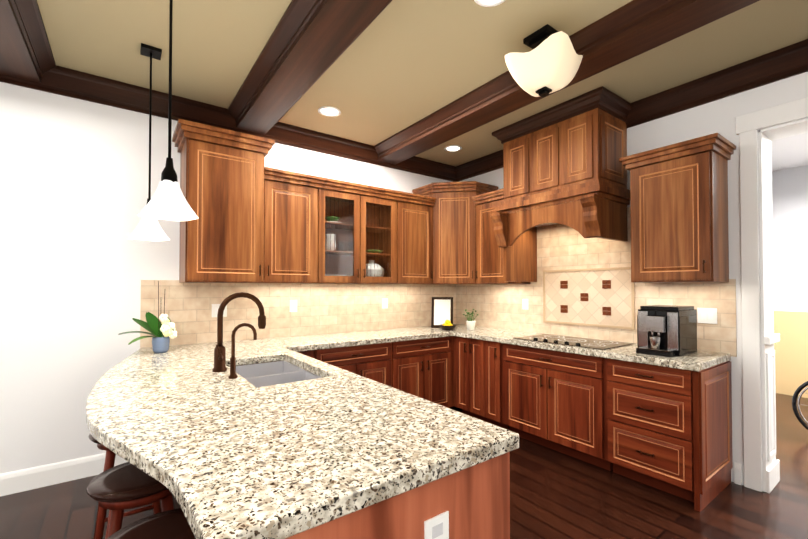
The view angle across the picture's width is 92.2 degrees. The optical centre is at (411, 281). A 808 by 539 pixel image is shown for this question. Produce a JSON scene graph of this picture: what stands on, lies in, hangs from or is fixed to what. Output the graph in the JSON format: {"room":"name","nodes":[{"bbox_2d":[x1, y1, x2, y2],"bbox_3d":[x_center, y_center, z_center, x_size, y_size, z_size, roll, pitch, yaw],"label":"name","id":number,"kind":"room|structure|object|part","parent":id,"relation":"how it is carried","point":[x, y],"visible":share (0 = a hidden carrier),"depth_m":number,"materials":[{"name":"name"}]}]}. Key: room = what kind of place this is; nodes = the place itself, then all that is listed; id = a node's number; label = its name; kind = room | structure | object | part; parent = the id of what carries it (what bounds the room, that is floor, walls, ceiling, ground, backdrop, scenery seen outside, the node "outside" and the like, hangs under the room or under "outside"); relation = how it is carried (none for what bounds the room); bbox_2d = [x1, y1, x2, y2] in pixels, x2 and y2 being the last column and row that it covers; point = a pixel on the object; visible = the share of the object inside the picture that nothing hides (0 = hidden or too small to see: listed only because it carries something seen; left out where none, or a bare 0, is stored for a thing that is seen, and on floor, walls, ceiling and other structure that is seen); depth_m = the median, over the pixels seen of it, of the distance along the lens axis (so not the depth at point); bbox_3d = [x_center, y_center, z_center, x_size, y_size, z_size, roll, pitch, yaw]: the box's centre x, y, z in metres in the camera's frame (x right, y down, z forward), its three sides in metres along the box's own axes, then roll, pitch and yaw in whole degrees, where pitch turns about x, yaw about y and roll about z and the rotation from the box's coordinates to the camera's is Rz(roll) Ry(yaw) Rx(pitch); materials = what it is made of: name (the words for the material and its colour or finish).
{"room":"kitchen","nodes":[
{"label":"kitchen","id":0,"kind":"room"},
{"bbox_2d":[0,82,451,473],"bbox_3d":[-2.118,-0.030,3.167,6.570,2.930,0.150,1,-1,-37],"label":"wall","id":1,"kind":"structure","parent":0,"point":[76,266],"depth_m":2.82,"materials":[{"name":"white paint"}]},
{"bbox_2d":[0,453,127,496],"bbox_3d":[-3.316,1.347,2.151,3.460,0.145,0.016,1,-1,-37],"label":"baseboard","id":2,"kind":"structure","parent":1,"relation":"attached to","point":[18,481],"depth_m":2.73,"materials":[{"name":"white wood"}]},
{"bbox_2d":[178,130,265,282],"bbox_3d":[-1.570,-0.551,3.227,0.570,1.120,0.400,1,-1,-37],"label":"upper cabinet","id":3,"kind":"object","parent":1,"relation":"attached to","point":[223,180],"depth_m":3.06,"materials":[{"name":"brown wood"}]},
{"bbox_2d":[0,65,455,181],"bbox_3d":[-2.077,-1.417,3.058,6.480,0.160,0.110,1,-1,-37],"label":"crown molding","id":4,"kind":"structure","parent":1,"relation":"attached to","point":[63,81],"depth_m":3.23,"materials":[{"name":"brown wood"}]},
{"bbox_2d":[266,174,325,283],"bbox_3d":[-1.131,-0.442,3.583,0.561,0.913,0.350,1,-1,-37],"label":"upper cabinet","id":5,"kind":"object","parent":1,"relation":"attached to","point":[295,207],"depth_m":3.44,"materials":[{"name":"brown wood"}]},
{"bbox_2d":[140,280,455,347],"bbox_3d":[-0.771,0.278,4.066,3.390,0.552,0.010,1,-1,-37],"label":"tile backsplash","id":6,"kind":"structure","parent":1,"relation":"attached to","point":[330,308],"depth_m":3.75,"materials":[{"name":"tile"}]},
{"bbox_2d":[374,194,433,283],"bbox_3d":[-0.086,-0.430,4.362,0.571,0.913,0.350,1,-1,-37],"label":"upper cabinet","id":7,"kind":"object","parent":1,"relation":"attached to","point":[403,227],"depth_m":4.20,"materials":[{"name":"brown wood"}]},
{"bbox_2d":[430,182,477,284],"bbox_3d":[0.478,-0.515,4.364,0.342,1.062,0.342,1,-1,-37],"label":"upper cabinet","id":8,"kind":"object","parent":1,"relation":"attached to","point":[453,201],"depth_m":4.35,"materials":[{"name":"brown wood"}]},
{"bbox_2d":[414,186,497,201],"bbox_3d":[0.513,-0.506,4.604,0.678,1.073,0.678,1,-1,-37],"label":"crown molding","id":9,"kind":"structure","parent":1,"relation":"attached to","point":[482,192],"depth_m":4.30,"materials":[{"name":"brown wood"}]},
{"bbox_2d":[0,393,807,538],"bbox_3d":[1.413,1.457,1.317,10.350,0.100,7.300,1,-1,-37],"label":"floor","id":10,"kind":"structure","parent":0,"point":[554,494],"depth_m":2.46,"materials":[{"name":"brown wood"}]},
{"bbox_2d":[86,462,173,538],"bbox_3d":[-1.098,1.095,1.579,0.350,0.636,0.350,1,-1,-37],"label":"stool","id":11,"kind":"object","parent":10,"relation":"on","point":[116,491],"visible":0.56,"depth_m":1.47,"materials":[{"name":"brown"}]},
{"bbox_2d":[107,508,194,538],"bbox_3d":[-0.749,1.089,1.164,0.350,0.636,0.350,1,-1,-37],"label":"stool","id":12,"kind":"object","parent":10,"relation":"on","point":[172,524],"visible":0.48,"depth_m":1.22,"materials":[{"name":"brown leather"}]},
{"bbox_2d":[290,458,505,538],"bbox_3d":[-0.132,0.970,1.350,0.620,0.875,0.600,1,-1,-37],"label":"peninsula base panel","id":13,"kind":"object","parent":10,"relation":"on","point":[472,504],"depth_m":1.09,"materials":[{"name":"brown wood"}]},
{"bbox_2d":[598,366,732,511],"bbox_3d":[1.844,0.993,2.825,0.642,0.875,0.598,1,-1,-37],"label":"base cabinet","id":14,"kind":"object","parent":10,"relation":"on","point":[678,442],"depth_m":2.58,"materials":[{"name":"brown wood"}]},
{"bbox_2d":[86,324,730,538],"bbox_3d":[0.005,0.539,2.815,3.611,0.048,2.915,1,-1,-37],"label":"countertop","id":15,"kind":"structure","parent":14,"relation":"on","point":[240,459],"depth_m":1.57,"materials":[{"name":"beige stone"}]},
{"bbox_2d":[118,281,176,352],"bbox_3d":[-1.910,0.254,2.817,0.345,0.520,0.286,1,-1,-37],"label":"orchid plant","id":16,"kind":"object","parent":15,"relation":"on","point":[163,331],"visible":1,"depth_m":2.81,"materials":[{"name":"green plant"}]},
{"bbox_2d":[210,292,265,373],"bbox_3d":[-0.986,0.283,2.250,0.292,0.444,0.119,1,-1,-37],"label":"faucet","id":17,"kind":"object","parent":15,"relation":"on","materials":[{"name":"brown metal"}]},
{"bbox_2d":[226,323,257,377],"bbox_3d":[-0.892,0.361,2.057,0.141,0.283,0.043,1,-1,-37],"label":"faucet","id":18,"kind":"object","parent":15,"relation":"on","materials":[{"name":"brown metal"}]},
{"bbox_2d":[238,358,325,385],"bbox_3d":[-0.820,0.652,2.301,0.470,0.219,0.905,1,-1,-37],"label":"sink","id":19,"kind":"object","parent":15,"relation":"in","point":[273,370],"depth_m":2.59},
{"bbox_2d":[431,297,452,327],"bbox_3d":[0.359,0.358,4.528,0.250,0.356,0.085,0,-1,8],"label":"picture frame","id":20,"kind":"object","parent":15,"relation":"on","point":[442,310],"visible":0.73,"depth_m":4.52,"materials":[{"name":"brown"}]},
{"bbox_2d":[439,320,455,329],"bbox_3d":[0.402,0.481,4.320,0.200,0.112,0.200,1,-1,-37],"label":"lemon bowl","id":21,"kind":"object","parent":15,"relation":"on","point":[447,325],"visible":1,"depth_m":4.27,"materials":[{"name":"brown"}]},
{"bbox_2d":[463,309,477,329],"bbox_3d":[0.645,0.422,4.342,0.173,0.231,0.189,1,-1,-37],"label":"herb pot","id":22,"kind":"object","parent":15,"relation":"on","point":[470,323],"visible":1,"depth_m":4.30,"materials":[{"name":"white ceramic"}]},
{"bbox_3d":[1.391,0.510,3.411,0.508,0.026,0.848,1,-1,-37],"label":"cooktop glass","id":23,"kind":"part","parent":15,"relation":"part of","materials":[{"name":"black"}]},
{"bbox_2d":[636,305,696,356],"bbox_3d":[1.851,0.347,2.836,0.417,0.335,0.273,1,-1,-37],"label":"coffee machine","id":24,"kind":"object","parent":15,"relation":"on","point":[667,330],"visible":1,"depth_m":2.73,"materials":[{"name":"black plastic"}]},
{"bbox_2d":[792,381,807,429],"bbox_3d":[3.864,1.024,3.351,0.064,0.836,0.848,1,-1,-37],"label":"wheel","id":25,"kind":"object","parent":10,"relation":"on","point":[794,400],"visible":1,"depth_m":3.64,"materials":[{"name":"black plastic"}]},
{"bbox_2d":[37,0,807,166],"bbox_3d":[0.029,-1.589,0.333,6.900,0.100,7.300,1,-1,-37],"label":"ceiling","id":26,"kind":"structure","parent":0,"point":[396,66],"depth_m":2.54,"materials":[{"name":"beige paint"}]},
{"bbox_2d":[128,43,169,240],"bbox_3d":[-1.694,-0.890,2.517,0.196,1.230,0.196,-1,-1,33],"label":"pendant lamp","id":27,"kind":"object","parent":26,"relation":"hanging from","point":[148,229],"visible":0.83,"depth_m":2.50,"materials":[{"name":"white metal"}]},
{"bbox_2d":[138,0,198,220],"bbox_3d":[-1.074,-0.902,1.730,0.196,1.230,0.196,-1,-1,33],"label":"pendant lamp","id":28,"kind":"object","parent":26,"relation":"hanging from","point":[167,201],"visible":1,"depth_m":1.71,"materials":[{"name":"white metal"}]},
{"bbox_2d":[318,106,340,116],"bbox_3d":[-0.717,-1.486,3.400,0.196,0.010,0.196,1,-1,-37],"label":"recessed light","id":29,"kind":"object","parent":26,"relation":"in","point":[329,111],"visible":1,"depth_m":3.40,"materials":[{"name":"white"}]},
{"bbox_2d":[0,0,759,163],"bbox_3d":[0.027,-1.479,0.317,6.580,0.120,6.980,1,-1,-37],"label":"ceiling beams","id":30,"kind":"structure","parent":26,"relation":"attached to","point":[308,43],"depth_m":2.38,"materials":[{"name":"brown wood"}]},
{"bbox_2d":[444,145,461,151],"bbox_3d":[0.460,-1.472,4.301,0.196,0.010,0.196,1,-1,-37],"label":"recessed light","id":31,"kind":"object","parent":26,"relation":"in","point":[452,148],"visible":1,"depth_m":4.30,"materials":[{"name":"white"}]},
{"bbox_2d":[474,0,504,6],"bbox_3d":[0.419,-1.507,2.032,0.196,0.010,0.196,1,-1,-37],"label":"recessed light","id":32,"kind":"object","parent":26,"relation":"in","point":[487,3],"visible":1,"depth_m":2.10,"materials":[{"name":"white"}]},
{"bbox_2d":[505,24,582,96],"bbox_3d":[0.813,-1.327,2.391,0.390,0.360,0.390,-1,-1,41],"label":"semi-flush ceiling light","id":33,"kind":"object","parent":26,"relation":"attached to","point":[549,63],"visible":1,"depth_m":2.29,"materials":[{"name":"frosted white glass"},{"name":"black metal"}]},
{"bbox_2d":[459,72,807,487],"bbox_3d":[2.784,-0.042,2.361,0.270,2.930,7.300,1,-1,-37],"label":"wall","id":34,"kind":"structure","parent":0,"point":[718,116],"depth_m":2.78,"materials":[{"name":"white paint"}]},
{"bbox_2d":[474,194,533,283],"bbox_3d":[0.988,-0.432,4.241,0.350,0.913,0.470,1,-1,-37],"label":"upper cabinet","id":35,"kind":"object","parent":34,"relation":"attached to","point":[503,235],"depth_m":4.01,"materials":[{"name":"brown wood"}]},
{"bbox_2d":[498,122,549,209],"bbox_3d":[1.191,-1.125,3.853,0.500,0.711,0.336,1,-1,-37],"label":"upper cabinet","id":36,"kind":"object","parent":34,"relation":"attached to","point":[515,192],"depth_m":3.69,"materials":[{"name":"brown wood"}]},
{"bbox_2d":[526,106,585,205],"bbox_3d":[1.382,-1.129,3.597,0.500,0.711,0.303,1,-1,-37],"label":"upper cabinet","id":37,"kind":"object","parent":34,"relation":"attached to","point":[541,130],"depth_m":3.44,"materials":[{"name":"brown wood"}]},
{"bbox_2d":[543,267,634,329],"bbox_3d":[1.628,0.147,3.659,0.010,0.536,0.890,1,-1,-37],"label":"backsplash","id":38,"kind":"structure","parent":34,"relation":"attached to","point":[599,297],"depth_m":3.61,"materials":[{"name":"tile"}]},
{"bbox_2d":[558,90,629,201],"bbox_3d":[1.572,-1.133,3.341,0.500,0.711,0.335,1,-1,-37],"label":"upper cabinet","id":39,"kind":"object","parent":34,"relation":"attached to","point":[592,128],"depth_m":3.17,"materials":[{"name":"brown wood"}]},
{"bbox_2d":[456,207,736,356],"bbox_3d":[1.456,-0.041,3.910,0.010,1.185,2.850,1,-1,-37],"label":"tile backsplash","id":40,"kind":"structure","parent":34,"relation":"attached to","point":[559,246],"depth_m":3.68,"materials":[{"name":"tile"}]},
{"bbox_2d":[456,39,807,181],"bbox_3d":[2.632,-1.429,2.269,0.110,0.160,7.000,1,-1,-37],"label":"crown molding","id":41,"kind":"structure","parent":34,"relation":"attached to","point":[779,64],"depth_m":2.85,"materials":[{"name":"brown wood"}]},
{"bbox_2d":[626,142,729,282],"bbox_3d":[1.984,-0.452,2.904,0.350,0.913,0.525,1,-1,-37],"label":"upper cabinet","id":42,"kind":"object","parent":34,"relation":"attached to","point":[677,200],"depth_m":2.75,"materials":[{"name":"brown wood"}]},
{"bbox_2d":[735,97,807,493],"bbox_3d":[2.833,0.123,2.289,0.318,2.598,1.360,1,-1,-37],"label":"door frame","id":43,"kind":"structure","parent":34,"relation":"attached to","point":[759,430],"depth_m":2.68,"materials":[{"name":"white wood"}]},
{"bbox_2d":[771,133,807,397],"bbox_3d":[4.207,-0.076,3.422,3.280,3.030,7.000,1,-1,-37],"label":"wall","id":44,"kind":"structure","parent":0,"point":[789,157],"depth_m":4.99,"materials":[{"name":"beige paint"}]}
]}

